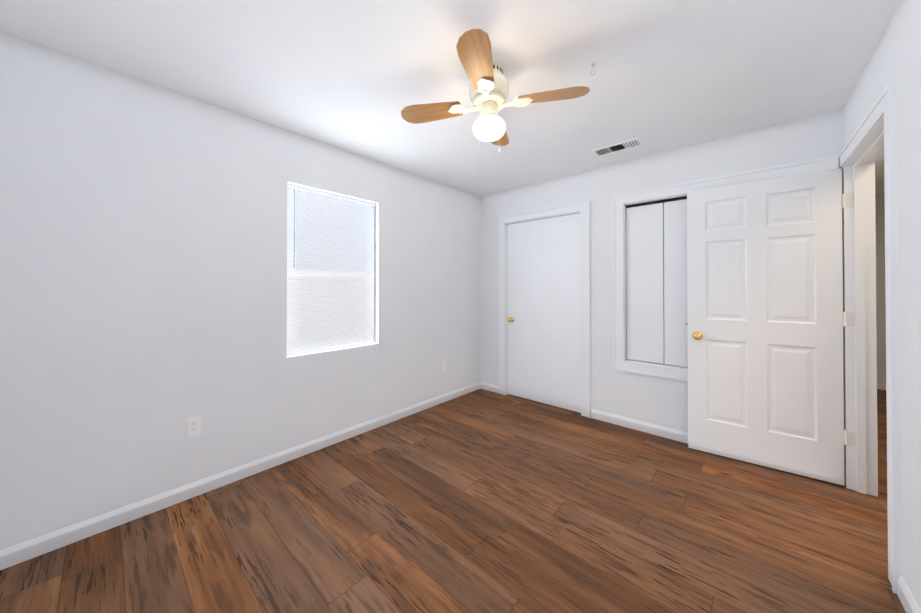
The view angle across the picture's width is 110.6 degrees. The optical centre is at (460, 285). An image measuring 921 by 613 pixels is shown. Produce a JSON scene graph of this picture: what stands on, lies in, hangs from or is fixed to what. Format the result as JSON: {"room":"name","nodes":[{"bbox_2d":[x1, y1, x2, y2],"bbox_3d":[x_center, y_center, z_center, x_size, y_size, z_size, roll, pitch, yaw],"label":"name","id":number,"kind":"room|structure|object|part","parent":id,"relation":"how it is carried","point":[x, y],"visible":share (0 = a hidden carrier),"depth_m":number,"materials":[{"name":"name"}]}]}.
{"room":"empty bedroom","nodes":[
{"label":"empty bedroom","id":0,"kind":"room"},
{"bbox_2d":[0,32,479,549],"bbox_3d":[-1.025,0.071,2.744,0.140,2.440,3.920,0,-1,42],"label":"wall","id":1,"kind":"structure","parent":0,"point":[143,271],"depth_m":1.87,"materials":[{"name":"paint"}]},
{"bbox_2d":[186,416,200,437],"bbox_3d":[-1.630,0.861,1.952,0.008,0.115,0.070,0,-1,42],"label":"electrical outlet","id":2,"kind":"object","parent":1,"relation":"attached to","point":[193,428],"visible":1,"depth_m":1.95,"materials":[{"name":"white plastic"}]},
{"bbox_2d":[0,381,480,569],"bbox_3d":[-0.968,1.248,2.686,0.013,0.085,3.680,0,-1,42],"label":"baseboard","id":3,"kind":"structure","parent":1,"relation":"attached to","point":[33,548],"depth_m":1.92,"materials":[{"name":"paint"}]},
{"bbox_2d":[287,184,374,354],"bbox_3d":[-1.058,-0.121,2.684,0.042,1.292,0.772,0,-1,42],"label":"window blinds","id":4,"kind":"object","parent":1,"relation":"attached to","point":[330,271],"visible":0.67,"depth_m":2.65,"materials":[{"name":"plastic"}]},
{"bbox_2d":[287,343,377,358],"bbox_3d":[-1.050,0.534,2.672,0.083,0.012,0.786,0,-1,42],"label":"trim","id":5,"kind":"structure","parent":1,"relation":"attached to","point":[327,351],"depth_m":2.61,"materials":[{"name":"paint"}]},
{"bbox_2d":[441,361,445,371],"bbox_3d":[-0.191,0.897,3.562,0.008,0.115,0.070,0,-1,42],"label":"electrical outlet","id":6,"kind":"object","parent":1,"relation":"attached to","point":[443,365],"visible":1,"depth_m":3.56,"materials":[{"name":"white plastic"}]},
{"bbox_2d":[0,0,900,196],"bbox_3d":[1.692,-1.200,2.552,4.460,0.100,7.240,0,-1,42],"label":"ceiling","id":7,"kind":"structure","parent":0,"point":[355,76],"depth_m":1.66,"materials":[{"name":"paint"}]},
{"bbox_2d":[401,29,589,171],"bbox_3d":[0.154,-0.884,1.715,0.755,0.544,0.755,0,0,-31],"label":"ceiling fan","id":8,"kind":"object","parent":7,"relation":"hanging from","point":[489,90],"visible":1,"depth_m":1.65,"materials":[{"name":"beige wood"}]},
{"bbox_3d":[-0.164,-0.975,1.793,0.355,0.006,0.140,0,-11,14],"label":"blade","id":9,"kind":"part","parent":8,"relation":"part of","materials":[{"name":"brown wood"}]},
{"bbox_3d":[0.076,-0.978,1.397,0.140,0.006,0.355,-11,-3,13],"label":"blade","id":10,"kind":"part","parent":8,"relation":"part of","materials":[{"name":"brown wood"}]},
{"bbox_3d":[0.154,-0.850,1.715,0.176,0.120,0.176,0,-1,42],"label":"lamp shade","id":11,"kind":"part","parent":8,"relation":"part of","materials":[{"name":"white glass"}]},
{"bbox_3d":[0.232,-0.973,2.034,0.140,0.006,0.355,11,2,14],"label":"blade","id":12,"kind":"part","parent":8,"relation":"part of","materials":[{"name":"brown wood"}]},
{"bbox_3d":[0.472,-0.976,1.637,0.355,0.006,0.140,0,11,14],"label":"blade","id":13,"kind":"part","parent":8,"relation":"part of","materials":[{"name":"brown wood"}]},
{"bbox_2d":[591,137,644,156],"bbox_3d":[1.300,-1.146,2.647,0.370,0.007,0.170,0,-1,42],"label":"ceiling vent","id":14,"kind":"object","parent":7,"relation":"in","point":[620,146],"visible":1,"depth_m":2.64,"materials":[{"name":"white metal"}]},
{"bbox_2d":[0,389,905,612],"bbox_3d":[1.692,1.340,2.535,4.460,0.100,7.240,0,-1,42],"label":"floor","id":15,"kind":"structure","parent":0,"point":[481,501],"depth_m":1.64,"materials":[{"name":"wood"}]},
{"bbox_2d":[480,109,845,484],"bbox_3d":[1.367,0.074,3.155,3.120,2.440,0.120,0,-1,42],"label":"wall","id":16,"kind":"structure","parent":0,"point":[660,401],"depth_m":2.97,"materials":[{"name":"paint"}]},
{"bbox_2d":[481,382,498,392],"bbox_3d":[0.363,1.257,3.954,0.282,0.085,0.013,0,-1,42],"label":"baseboard","id":17,"kind":"structure","parent":16,"relation":"attached to","point":[490,387],"depth_m":3.95,"materials":[{"name":"paint"}]},
{"bbox_2d":[507,213,580,412],"bbox_3d":[0.882,0.273,3.507,0.887,2.023,0.102,0,-1,42],"label":"closet door","id":18,"kind":"structure","parent":16,"relation":"in","point":[544,309],"depth_m":3.49,"materials":[{"name":"paint"}]},
{"bbox_2d":[499,201,590,417],"bbox_3d":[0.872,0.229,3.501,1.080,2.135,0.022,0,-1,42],"label":"trim","id":19,"kind":"structure","parent":16,"relation":"attached to","point":[583,207],"depth_m":3.19,"materials":[{"name":"paint"}]},
{"bbox_2d":[591,409,687,443],"bbox_3d":[1.876,1.248,2.603,1.595,0.085,0.013,0,-1,42],"label":"baseboard","id":20,"kind":"structure","parent":16,"relation":"attached to","point":[665,432],"depth_m":2.83,"materials":[{"name":"paint"}]},
{"bbox_2d":[624,194,687,369],"bbox_3d":[1.928,-0.035,2.655,1.014,1.450,0.120,0,-1,42],"label":"trim","id":21,"kind":"structure","parent":16,"relation":"attached to","point":[625,330],"depth_m":2.94,"materials":[{"name":"paint"}]},
{"bbox_2d":[626,196,687,366],"bbox_3d":[1.909,-0.037,2.634,0.990,1.423,0.056,0,-1,42],"label":"door","id":22,"kind":"structure","parent":16,"relation":"attached to","point":[656,277],"depth_m":2.79,"materials":[{"name":"paint"}]},
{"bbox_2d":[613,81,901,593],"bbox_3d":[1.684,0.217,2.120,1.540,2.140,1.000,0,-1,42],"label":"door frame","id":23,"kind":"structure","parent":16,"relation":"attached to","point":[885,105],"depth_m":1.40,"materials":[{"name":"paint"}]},
{"bbox_2d":[875,195,885,382],"bbox_3d":[5.279,0.081,4.112,1.200,2.440,0.120,0,-1,42],"label":"wall","id":24,"kind":"structure","parent":0,"point":[880,286],"depth_m":4.02,"materials":[{"name":"paint"}]},
{"bbox_2d":[877,382,885,389],"bbox_3d":[5.185,1.258,4.099,1.067,0.085,0.013,0,-1,42],"label":"baseboard","id":25,"kind":"structure","parent":24,"relation":"attached to","point":[881,386],"depth_m":4.00,"materials":[{"name":"paint"}]},
{"bbox_2d":[842,0,920,608],"bbox_3d":[2.415,0.065,1.897,0.120,2.440,7.240,0,-1,42],"label":"wall","id":26,"kind":"structure","parent":0,"point":[896,55],"depth_m":1.26,"materials":[{"name":"paint"}]},
{"bbox_2d":[843,117,883,496],"bbox_3d":[2.220,0.249,1.678,0.128,2.070,0.895,0,-1,42],"label":"trim","id":27,"kind":"structure","parent":26,"relation":"attached to","point":[860,346],"depth_m":1.98,"materials":[{"name":"paint"}]},
{"bbox_2d":[687,169,855,485],"bbox_3d":[2.131,0.262,2.262,0.858,2.028,0.169,0,-1,42],"label":"entry door","id":28,"kind":"structure","parent":27,"relation":"attached to","point":[768,318],"depth_m":2.25,"materials":[{"name":"paint"}]},
{"bbox_2d":[897,575,920,612],"bbox_3d":[0.925,1.232,0.322,0.013,0.085,2.678,0,-1,42],"label":"baseboard","id":29,"kind":"structure","parent":26,"relation":"attached to","point":[907,599],"depth_m":1.25,"materials":[{"name":"paint"}]}
]}

